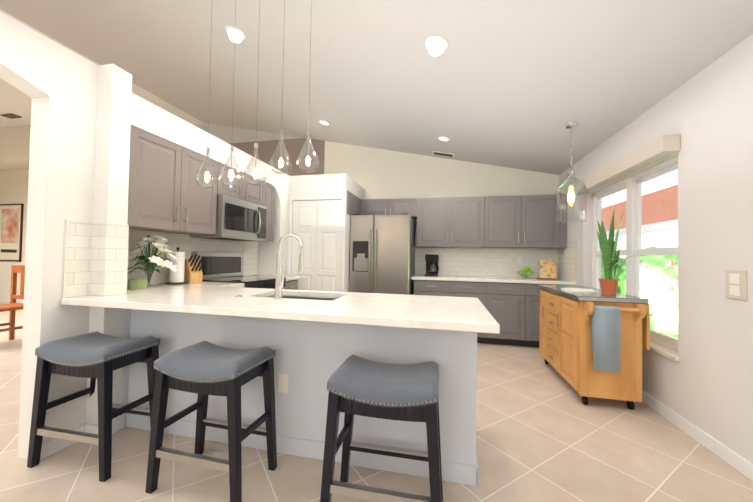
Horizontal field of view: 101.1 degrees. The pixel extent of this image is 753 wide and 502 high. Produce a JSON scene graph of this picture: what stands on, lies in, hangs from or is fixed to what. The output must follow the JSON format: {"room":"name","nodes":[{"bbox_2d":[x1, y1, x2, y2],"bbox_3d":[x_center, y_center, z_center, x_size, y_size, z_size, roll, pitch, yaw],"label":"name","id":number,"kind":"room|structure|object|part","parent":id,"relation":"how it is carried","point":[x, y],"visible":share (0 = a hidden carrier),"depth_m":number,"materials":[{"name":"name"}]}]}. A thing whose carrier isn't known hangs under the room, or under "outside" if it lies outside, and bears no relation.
{"room":"kitchen","nodes":[
{"label":"kitchen","id":0,"kind":"room"},
{"bbox_2d":[0,125,30,170],"bbox_3d":[-8.102,-2.240,6.855,6.200,0.690,0.600,1,-1,13],"label":"bulkhead","id":1,"kind":"object","parent":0,"point":[14,147],"visible":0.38,"depth_m":6.43,"materials":[{"name":"beige paint"}]},
{"bbox_2d":[0,11,97,459],"bbox_3d":[-2.595,-0.082,-0.932,0.140,2.430,6.100,1,-1,13],"label":"wall","id":2,"kind":"structure","parent":0,"point":[56,82],"depth_m":1.82,"materials":[{"name":"white paint"}]},
{"bbox_2d":[0,9,203,127],"bbox_3d":[-8.276,-2.741,2.242,7.860,0.130,9.700,1,-1,13],"label":"ceiling","id":3,"kind":"structure","parent":0,"point":[15,100],"depth_m":5.38,"materials":[{"name":"white paint"}]},
{"bbox_2d":[0,113,21,118],"bbox_3d":[-6.975,-2.575,5.919,0.300,0.014,0.150,1,-1,13],"label":"ceiling vent","id":4,"kind":"object","parent":3,"relation":"in","point":[11,116],"visible":1,"depth_m":5.91,"materials":[{"name":"brown"}]},
{"bbox_2d":[129,229,237,284],"bbox_3d":[-1.867,0.059,3.939,0.200,2.360,3.470,1,-1,13],"label":"wall","id":5,"kind":"structure","parent":0,"point":[190,237],"depth_m":3.23,"materials":[{"name":"white paint"}]},
{"bbox_2d":[127,125,218,234],"bbox_3d":[-1.864,-0.545,2.692,0.327,0.740,0.950,1,-1,13],"label":"upper cabinet","id":6,"kind":"object","parent":5,"relation":"attached to","point":[167,193],"depth_m":2.57,"materials":[{"name":"grey wood"}]},
{"bbox_2d":[219,162,262,205],"bbox_3d":[-1.673,-0.730,3.540,0.327,0.330,0.780,1,-1,13],"label":"upper cabinet","id":7,"kind":"object","parent":5,"relation":"attached to","point":[245,191],"depth_m":3.47,"materials":[{"name":"grey wood"}]},
{"bbox_2d":[190,195,266,240],"bbox_3d":[-1.615,-0.344,3.518,0.456,0.432,0.772,1,-1,13],"label":"microwave","id":8,"kind":"object","parent":7,"relation":"attached to","point":[239,220],"visible":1,"depth_m":3.35,"materials":[{"name":"silver metal"}]},
{"bbox_3d":[-1.449,-0.342,3.489,0.012,0.370,0.727,1,-1,13],"label":"glass","id":9,"kind":"part","parent":8,"relation":"part of","materials":[{"name":"black glass"}]},
{"bbox_3d":[-1.390,-0.338,3.644,0.072,0.307,0.022,1,-1,13],"label":"handle","id":10,"kind":"part","parent":8,"relation":"part of","materials":[{"name":"silver metal"}]},
{"bbox_2d":[263,182,273,240],"bbox_3d":[-1.562,-0.514,4.049,0.327,0.740,0.270,1,-1,13],"label":"upper cabinet","id":11,"kind":"object","parent":5,"relation":"attached to","point":[268,189],"depth_m":4.04,"materials":[{"name":"grey wood"}]},
{"bbox_2d":[131,93,289,275],"bbox_3d":[-1.709,0.052,3.418,0.335,2.360,2.520,1,-1,13],"label":"wall","id":12,"kind":"structure","parent":0,"point":[149,117],"depth_m":3.21,"materials":[{"name":"white paint"}]},
{"bbox_2d":[62,220,258,297],"bbox_3d":[-1.718,0.074,3.103,0.449,0.472,2.467,1,-1,13],"label":"tile backsplash","id":13,"kind":"structure","parent":12,"relation":"attached to","point":[97,262],"depth_m":2.03,"materials":[{"name":"white tile"}]},
{"bbox_2d":[228,138,324,175],"bbox_3d":[-2.976,-0.409,6.079,4.190,3.340,0.200,1,-1,13],"label":"wall","id":14,"kind":"structure","parent":0,"point":[266,150],"depth_m":5.69,"materials":[{"name":"brown paint"}]},
{"bbox_2d":[0,123,558,297],"bbox_3d":[-4.027,-1.432,6.337,14.400,5.358,0.200,1,-1,13],"label":"wall","id":15,"kind":"structure","parent":0,"point":[375,173],"depth_m":5.26,"materials":[{"name":"white paint"}]},
{"bbox_2d":[0,204,23,260],"bbox_3d":[-8.521,-0.430,7.197,0.780,1.330,0.028,1,-1,13],"label":"framed poster","id":16,"kind":"object","parent":15,"relation":"attached to","point":[11,223],"visible":1,"depth_m":7.19,"materials":[{"name":"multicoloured paper"}]},
{"bbox_2d":[1,208,18,242],"bbox_3d":[-8.518,-0.585,7.202,0.560,0.800,0.004,1,-1,13],"label":"art","id":17,"kind":"object","parent":16,"relation":"attached to","point":[9,216],"depth_m":7.20},
{"bbox_2d":[0,298,23,302],"bbox_3d":[-8.097,1.146,7.076,6.200,0.090,0.014,1,-1,13],"label":"baseboard","id":18,"kind":"structure","parent":15,"relation":"attached to","point":[1,299],"depth_m":7.16,"materials":[{"name":"white paint"}]},
{"bbox_2d":[363,194,566,248],"bbox_3d":[1.242,-0.439,4.859,3.041,0.760,0.336,1,-1,13],"label":"upper cabinet","id":19,"kind":"object","parent":15,"relation":"attached to","point":[525,221],"depth_m":4.62,"materials":[{"name":"grey wood"}]},
{"bbox_2d":[415,240,575,281],"bbox_3d":[1.634,0.125,4.606,2.154,0.544,0.639,1,-1,13],"label":"tile backsplash","id":20,"kind":"structure","parent":15,"relation":"attached to","point":[492,262],"depth_m":4.87,"materials":[{"name":"white tile"}]},
{"bbox_2d":[517,257,521,263],"bbox_3d":[2.211,0.145,4.792,0.070,0.115,0.006,1,-1,13],"label":"wall outlet plate","id":21,"kind":"object","parent":20,"relation":"attached to","point":[519,260],"depth_m":4.79,"materials":[{"name":"white plastic"}]},
{"bbox_2d":[245,317,324,332],"bbox_3d":[-0.590,0.443,2.041,0.620,0.185,0.008,1,-1,13],"label":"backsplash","id":22,"kind":"structure","parent":0,"relation":"attached to","point":[250,322],"depth_m":1.90,"materials":[{"name":"grey paint"}]},
{"bbox_2d":[289,173,364,291],"bbox_3d":[-0.918,0.095,4.967,1.205,2.360,1.050,1,-1,13],"label":"wall","id":23,"kind":"structure","parent":0,"point":[321,185],"depth_m":4.45,"materials":[{"name":"white paint"}]},
{"bbox_2d":[291,200,341,297],"bbox_3d":[-0.867,0.266,4.424,0.759,1.988,0.069,1,-1,13],"label":"pantry door","id":24,"kind":"structure","parent":23,"relation":"in","point":[317,227],"depth_m":4.43,"materials":[{"name":"white paint"}]},
{"bbox_2d":[287,195,345,291],"bbox_3d":[-0.873,0.238,4.409,0.864,2.055,0.012,1,-1,13],"label":"door frame","id":25,"kind":"structure","parent":23,"relation":"attached to","point":[342,197],"depth_m":4.40,"materials":[{"name":"white paint"}]},
{"bbox_2d":[347,190,362,214],"bbox_3d":[-0.333,-0.685,4.706,0.030,0.330,0.660,1,-1,13],"label":"upper cabinet","id":26,"kind":"object","parent":23,"relation":"attached to","point":[354,204],"depth_m":4.66,"materials":[{"name":"grey wood"}]},
{"bbox_2d":[0,302,752,501],"bbox_3d":[-5.131,1.187,1.552,14.400,0.100,9.900,1,-1,13],"label":"floor","id":27,"kind":"structure","parent":0,"point":[544,433],"depth_m":1.80,"materials":[{"name":"tile"}]},
{"bbox_2d":[0,265,24,339],"bbox_3d":[-4.745,0.689,3.937,0.460,1.000,0.460,1,-1,13],"label":"dining chair","id":28,"kind":"object","parent":27,"relation":"on","point":[12,306],"visible":0.5,"depth_m":4.14,"materials":[{"name":"brown wood"}]},
{"bbox_2d":[27,331,160,481],"bbox_3d":[-1.636,0.861,1.835,0.530,0.684,0.351,1,-1,11],"label":"bar stool","id":29,"kind":"object","parent":27,"relation":"on","point":[99,356],"visible":0.96,"depth_m":1.72,"materials":[{"name":"black"}]},
{"bbox_3d":[-1.631,0.573,1.841,0.470,0.107,0.340,1,-1,11],"label":"seat","id":30,"kind":"part","parent":29,"relation":"part of","materials":[{"name":"grey leather"}]},
{"bbox_2d":[86,64,131,424],"bbox_3d":[-1.970,-0.013,2.120,0.490,2.430,0.130,1,-1,13],"label":"pilaster","id":31,"kind":"object","parent":27,"relation":"on","point":[112,147],"visible":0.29,"depth_m":2.04,"materials":[{"name":"white paint"}]},
{"bbox_2d":[76,305,152,429],"bbox_3d":[-1.789,0.775,2.460,0.605,0.874,0.646,1,-1,13],"label":"peninsula panel","id":32,"kind":"object","parent":27,"relation":"on","point":[138,323],"depth_m":2.13,"materials":[{"name":"white paint"}]},
{"bbox_2d":[149,313,244,443],"bbox_3d":[-1.189,0.784,2.337,0.620,0.874,0.550,1,-1,13],"label":"peninsula panel","id":33,"kind":"object","parent":27,"relation":"on","point":[176,331],"depth_m":2.04,"materials":[{"name":"white paint"}]},
{"bbox_2d":[145,341,276,501],"bbox_3d":[-0.851,0.871,1.655,0.530,0.684,0.351,1,-1,14],"label":"bar stool","id":34,"kind":"object","parent":27,"relation":"on","point":[204,370],"visible":1,"depth_m":1.55,"materials":[{"name":"dark painted wood"},{"name":"grey leather upholstery"},{"name":"metal nailheads"}]},
{"bbox_3d":[-0.846,0.583,1.660,0.470,0.107,0.340,1,-1,14],"label":"seat","id":35,"kind":"part","parent":34,"relation":"part of","materials":[{"name":"grey leather"}]},
{"bbox_2d":[191,251,285,295],"bbox_3d":[-1.493,0.621,3.479,0.712,1.208,0.758,1,-1,13],"label":"range","id":36,"kind":"object","parent":27,"relation":"on","point":[226,267],"visible":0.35,"depth_m":3.45,"materials":[{"name":"silver metal"}]},
{"bbox_3d":[-1.759,0.161,3.549,0.006,0.195,0.636,1,-1,13],"label":"panel","id":37,"kind":"part","parent":36,"relation":"part of","materials":[{"name":"black glass"}]},
{"bbox_2d":[233,333,324,459],"bbox_3d":[-0.561,0.901,2.194,0.670,0.655,0.550,1,-1,13],"label":"peninsula panel","id":38,"kind":"object","parent":27,"relation":"on","point":[314,340],"depth_m":1.88,"materials":[{"name":"white paint"}]},
{"bbox_2d":[283,280,297,295],"bbox_3d":[-1.422,0.813,4.067,0.627,0.874,0.423,1,-1,13],"label":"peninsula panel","id":39,"kind":"object","parent":27,"relation":"on","point":[291,284],"visible":0.12,"depth_m":3.94,"materials":[{"name":"grey"}]},
{"bbox_2d":[161,275,299,286],"bbox_3d":[-1.525,0.342,3.532,0.647,0.039,1.534,1,-1,13],"label":"countertop","id":40,"kind":"structure","parent":39,"relation":"on","point":[225,284],"depth_m":2.97,"materials":[{"name":"white stone"}]},
{"bbox_2d":[166,247,187,284],"bbox_3d":[-1.849,0.134,2.878,0.170,0.339,0.170,1,-1,13],"label":"paper towel","id":41,"kind":"object","parent":40,"relation":"on","point":[176,276],"visible":0.96,"depth_m":2.84,"materials":[{"name":"white paper"}]},
{"bbox_2d":[184,254,202,282],"bbox_3d":[-1.771,0.167,3.003,0.264,0.280,0.110,0,-1,38],"label":"knife block","id":42,"kind":"object","parent":40,"relation":"on","point":[193,273],"visible":0.94,"depth_m":2.97,"materials":[{"name":"brown wood"}]},
{"bbox_3d":[-1.736,0.111,2.978,0.163,0.165,0.130,1,-1,13],"label":"handle","id":43,"kind":"part","parent":42,"relation":"part of","materials":[{"name":"black plastic"}]},
{"bbox_2d":[320,355,442,501],"bbox_3d":[0.046,0.883,1.449,0.530,0.684,0.351,1,-1,12],"label":"bar stool","id":44,"kind":"object","parent":27,"relation":"on","point":[357,385],"visible":1,"depth_m":1.33,"materials":[{"name":"black painted wood"},{"name":"gray upholstery fabric"},{"name":"metal nailheads"}]},
{"bbox_3d":[0.051,0.594,1.455,0.470,0.107,0.340,1,-1,12],"label":"seat","id":45,"kind":"part","parent":44,"relation":"part of","materials":[{"name":"grey leather"}]},
{"bbox_2d":[349,213,415,294],"bbox_3d":[0.108,0.374,4.784,0.875,1.808,0.907,1,-1,13],"label":"fridge","id":46,"kind":"object","parent":27,"relation":"on","point":[382,254],"visible":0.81,"depth_m":4.42,"materials":[{"name":"grey metal"}]},
{"bbox_3d":[-0.222,0.078,4.482,0.255,0.440,0.014,1,-1,13],"label":"dispenser panel","id":47,"kind":"part","parent":46,"relation":"part of","materials":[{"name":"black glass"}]},
{"bbox_3d":[-0.059,0.180,4.404,0.114,0.978,0.084,1,-1,13],"label":"handle","id":48,"kind":"part","parent":46,"relation":"part of","materials":[{"name":"silver metal"}]},
{"bbox_2d":[321,325,478,486],"bbox_3d":[0.189,0.802,2.029,0.864,0.874,0.550,1,-1,13],"label":"peninsula panel","id":49,"kind":"object","parent":27,"relation":"on","point":[455,354],"depth_m":1.71,"materials":[{"name":"white paint"}]},
{"bbox_2d":[61,285,499,332],"bbox_3d":[-0.739,0.328,2.087,2.805,0.039,0.938,1,-1,13],"label":"countertop","id":50,"kind":"structure","parent":49,"relation":"on","point":[390,311],"depth_m":1.76,"materials":[{"name":"white stone"}]},
{"bbox_2d":[128,278,147,289],"bbox_3d":[-1.841,0.255,2.392,0.120,0.078,0.120,1,-1,13],"label":"candle jar","id":51,"kind":"object","parent":50,"relation":"on","point":[138,284],"visible":1,"depth_m":2.35,"materials":[{"name":"green glass"}]},
{"bbox_2d":[127,234,177,286],"bbox_3d":[-1.845,0.079,2.576,0.382,0.437,0.377,1,-1,13],"label":"flower vase","id":52,"kind":"object","parent":50,"relation":"on","point":[149,259],"visible":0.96,"depth_m":2.55,"materials":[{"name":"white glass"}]},
{"bbox_3d":[-1.888,0.214,2.572,0.104,0.165,0.104,1,-1,13],"label":"glass","id":53,"kind":"part","parent":52,"relation":"part of","materials":[{"name":"clear glass"}]},
{"bbox_2d":[236,233,303,299],"bbox_3d":[-0.705,0.092,2.076,0.368,0.432,0.250,1,-1,13],"label":"faucet","id":54,"kind":"object","parent":50,"relation":"on","point":[279,284],"depth_m":1.98,"materials":[{"name":"silver metal"}]},
{"bbox_2d":[270,296,337,300],"bbox_3d":[-0.549,0.451,2.227,0.620,0.193,0.390,1,-1,13],"label":"sink basin","id":55,"kind":"object","parent":50,"relation":"in","point":[331,298],"depth_m":2.41,"materials":[{"name":"silver metal"}]},
{"bbox_2d":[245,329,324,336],"bbox_3d":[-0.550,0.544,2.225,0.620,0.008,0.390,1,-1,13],"label":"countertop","id":56,"kind":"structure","parent":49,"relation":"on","point":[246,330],"depth_m":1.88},
{"bbox_3d":[-0.589,0.790,2.173,2.444,0.875,0.608,1,-1,13],"label":"panel","id":57,"kind":"part","parent":49,"relation":"part of","materials":[{"name":"white paint"}]},
{"bbox_2d":[414,280,493,343],"bbox_3d":[1.129,0.869,4.707,1.072,0.874,0.624,1,-1,13],"label":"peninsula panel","id":58,"kind":"object","parent":27,"relation":"on","point":[484,291],"depth_m":4.38,"materials":[{"name":"grey wood"}]},
{"bbox_2d":[411,275,575,284],"bbox_3d":[1.627,0.417,4.595,2.152,0.039,0.646,1,-1,13],"label":"countertop","id":59,"kind":"structure","parent":58,"relation":"on","point":[492,279],"depth_m":4.36,"materials":[{"name":"white stone"}]},
{"bbox_2d":[425,254,438,275],"bbox_3d":[0.879,0.222,4.881,0.212,0.335,0.250,1,-1,13],"label":"coffee maker","id":60,"kind":"object","parent":59,"relation":"on","point":[432,266],"visible":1,"depth_m":4.79,"materials":[{"name":"black plastic"}]},
{"bbox_2d":[517,267,535,278],"bbox_3d":[2.170,0.312,4.503,0.268,0.186,0.268,1,-1,13],"label":"fruit bowl","id":61,"kind":"object","parent":59,"relation":"on","point":[530,272],"visible":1,"depth_m":4.47,"materials":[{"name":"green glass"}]},
{"bbox_2d":[537,260,558,279],"bbox_3d":[2.497,0.272,4.526,0.280,0.278,0.135,0,-1,25],"label":"cookbook stand","id":62,"kind":"object","parent":59,"relation":"on","point":[547,269],"visible":1,"depth_m":4.53,"materials":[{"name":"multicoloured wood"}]},
{"bbox_2d":[494,282,575,346],"bbox_3d":[2.101,0.882,4.489,1.169,0.874,0.624,1,-1,13],"label":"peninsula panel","id":63,"kind":"object","parent":27,"relation":"on","point":[513,309],"depth_m":4.22,"materials":[{"name":"grey wood"}]},
{"bbox_2d":[537,284,649,409],"bbox_3d":[2.007,0.837,3.009,0.535,0.905,1.237,1,-1,13],"label":"kitchen cart","id":64,"kind":"object","parent":27,"relation":"on","point":[592,344],"visible":0.96,"depth_m":2.51,"materials":[{"name":"brown wood"}]},
{"bbox_3d":[1.786,0.812,3.176,0.029,0.550,0.454,1,-1,13],"label":"handle","id":65,"kind":"part","parent":64,"relation":"part of","materials":[{"name":"brown wood"}]},
{"bbox_3d":[1.792,0.807,3.091,0.020,0.740,1.050,1,-1,13],"label":"door","id":66,"kind":"part","parent":64,"relation":"part of","materials":[{"name":"brown wood"}]},
{"bbox_2d":[561,288,596,292],"bbox_3d":[1.927,0.374,2.958,0.290,0.014,0.290,1,-1,13],"label":"round cutting board","id":67,"kind":"object","parent":64,"relation":"on","point":[579,290],"visible":1,"depth_m":2.88,"materials":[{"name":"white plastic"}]},
{"bbox_2d":[591,306,620,372],"bbox_3d":[1.819,0.692,2.460,0.185,0.506,0.046,1,-1,13],"label":"towel","id":68,"kind":"object","parent":64,"relation":"hanging from","point":[605,320],"depth_m":2.44,"materials":[{"name":"blue fabric"}]},
{"bbox_2d":[597,210,657,294],"bbox_3d":[2.043,0.006,2.456,0.376,0.735,0.632,1,-1,13],"label":"snake plant","id":69,"kind":"object","parent":64,"relation":"on","point":[609,281],"visible":1,"depth_m":2.65,"materials":[{"name":"green plant"}]},
{"bbox_3d":[2.017,0.310,2.693,0.148,0.135,0.148,1,-1,13],"label":"pot","id":70,"kind":"part","parent":69,"relation":"part of","materials":[{"name":"brown ceramic"}]},
{"bbox_2d":[0,0,752,174],"bbox_3d":[-5.060,-2.866,1.630,14.400,3.109,9.900,1,-1,13],"label":"ceiling","id":71,"kind":"structure","parent":0,"point":[517,84],"depth_m":2.85,"materials":[{"name":"grey paint"}]},
{"bbox_2d":[195,125,266,187],"label":"pendant lights","id":72,"kind":"object","parent":71,"relation":"hanging from","point":[207,175],"depth_m":2.16,"materials":[{"name":"clear glass"}]},
{"bbox_3d":[-0.825,-0.616,2.119,0.918,0.345,0.148,1,-1,13],"label":"glass","id":73,"kind":"part","parent":72,"relation":"part of","materials":[{"name":"clear glass"}]},
{"bbox_2d":[225,25,245,38],"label":"recessed light","id":74,"kind":"object","parent":71,"relation":"in","point":[227,27],"depth_m":2.77,"materials":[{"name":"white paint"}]},
{"bbox_2d":[269,128,318,173],"label":"pendant lights","id":75,"kind":"object","parent":71,"relation":"hanging from","point":[308,129],"depth_m":2.06,"materials":[{"name":"clear glass"}]},
{"bbox_3d":[-0.813,-1.329,2.132,0.772,1.203,0.002,1,-1,13],"label":"cord","id":76,"kind":"part","parent":75,"relation":"part of","materials":[{"name":"grey plastic"}]},
{"bbox_2d":[318,120,329,125],"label":"recessed light","id":77,"kind":"object","parent":71,"relation":"in","point":[319,121],"depth_m":4.60,"materials":[{"name":"white paint"}]},
{"bbox_2d":[425,35,447,51],"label":"recessed light","id":78,"kind":"object","parent":71,"relation":"in","point":[427,40],"depth_m":2.35,"materials":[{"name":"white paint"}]},
{"bbox_2d":[432,151,453,156],"bbox_3d":[1.047,-1.526,4.879,0.335,0.078,0.140,1,-1,13],"label":"ceiling vent","id":79,"kind":"object","parent":71,"relation":"in","point":[442,152],"visible":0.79,"depth_m":4.82,"materials":[{"name":"white metal"}]},
{"bbox_2d":[433,152,452,156],"bbox_3d":[1.046,-1.519,4.878,0.295,0.064,0.098,1,-1,13],"label":"vent panel","id":80,"kind":"object","parent":79,"relation":"attached to","point":[442,154],"visible":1,"depth_m":4.87,"materials":[{"name":"grey metal"}]},
{"bbox_2d":[438,136,450,141],"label":"recessed light","id":81,"kind":"object","parent":71,"relation":"in","point":[439,137],"depth_m":4.21,"materials":[{"name":"white paint"}]},
{"bbox_2d":[556,121,586,222],"bbox_3d":[1.972,-0.804,3.139,0.262,1.009,0.262,1,-1,13],"label":"pendant light","id":82,"kind":"object","parent":71,"relation":"hanging from","point":[570,125],"visible":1,"depth_m":3.12,"materials":[{"name":"clear glass"}]},
{"bbox_3d":[1.968,-0.547,3.134,0.064,0.125,0.064,1,-1,13],"label":"bulb","id":83,"kind":"part","parent":82,"relation":"part of","materials":[{"name":"white glass"}]},
{"bbox_3d":[1.968,-0.541,3.134,0.262,0.482,0.262,1,-1,13],"label":"glass","id":84,"kind":"part","parent":82,"relation":"part of","materials":[{"name":"clear glass"}]},
{"bbox_2d":[559,34,752,463],"bbox_3d":[1.823,-0.147,0.031,0.200,2.750,9.900,1,-1,13],"label":"wall","id":85,"kind":"structure","parent":0,"point":[704,383],"depth_m":2.02,"materials":[{"name":"white paint"}]},
{"bbox_2d":[573,134,679,195],"bbox_3d":[2.356,-0.779,3.099,0.108,0.120,1.670,1,-1,13],"label":"valance box","id":86,"kind":"object","parent":85,"relation":"attached to","point":[661,147],"visible":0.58,"depth_m":2.66,"materials":[{"name":"beige paint"}]},
{"bbox_2d":[592,156,677,350],"bbox_3d":[2.519,0.033,3.043,0.070,1.530,1.610,1,-1,13],"label":"window unit","id":87,"kind":"structure","parent":85,"relation":"in","point":[632,185],"depth_m":3.00,"materials":[{"name":"white paint"}]},
{"bbox_2d":[650,340,678,360],"bbox_3d":[2.432,0.809,3.045,0.150,0.032,1.634,1,-1,13],"label":"window sill","id":88,"kind":"structure","parent":85,"relation":"attached to","point":[667,352],"depth_m":2.43,"materials":[{"name":"beige wood"}]},
{"bbox_2d":[642,390,752,481],"bbox_3d":[1.673,1.179,-0.069,0.014,0.090,9.700,1,-1,13],"label":"baseboard","id":89,"kind":"structure","parent":85,"relation":"attached to","point":[736,461],"depth_m":2.02,"materials":[{"name":"white paint"}]},
{"bbox_2d":[725,270,746,300],"bbox_3d":[2.109,0.198,1.822,0.011,0.170,0.135,1,-1,13],"label":"switch plate","id":90,"kind":"object","parent":85,"relation":"attached to","point":[743,285],"depth_m":1.81,"materials":[{"name":"beige plastic"}]},
{"bbox_3d":[2.106,0.198,1.823,0.004,0.130,0.065,1,-1,13],"label":"rocker light switch","id":91,"kind":"part","parent":90,"relation":"part of","materials":[{"name":"white plastic"}]},
{"label":"outside","id":92,"kind":"structure","parent":0,"visible":0},
{"bbox_3d":[10.856,1.545,3.869,15.800,0.110,30.000,1,-1,13],"label":"ground","id":93,"kind":"structure","parent":92,"visible":0},
{"bbox_2d":[601,185,677,338],"bbox_3d":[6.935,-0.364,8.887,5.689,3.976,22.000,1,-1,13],"label":"window glass","id":94,"kind":"object","parent":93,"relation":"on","point":[663,202],"depth_m":4.83,"materials":[{"name":"clear glass"}]}
]}

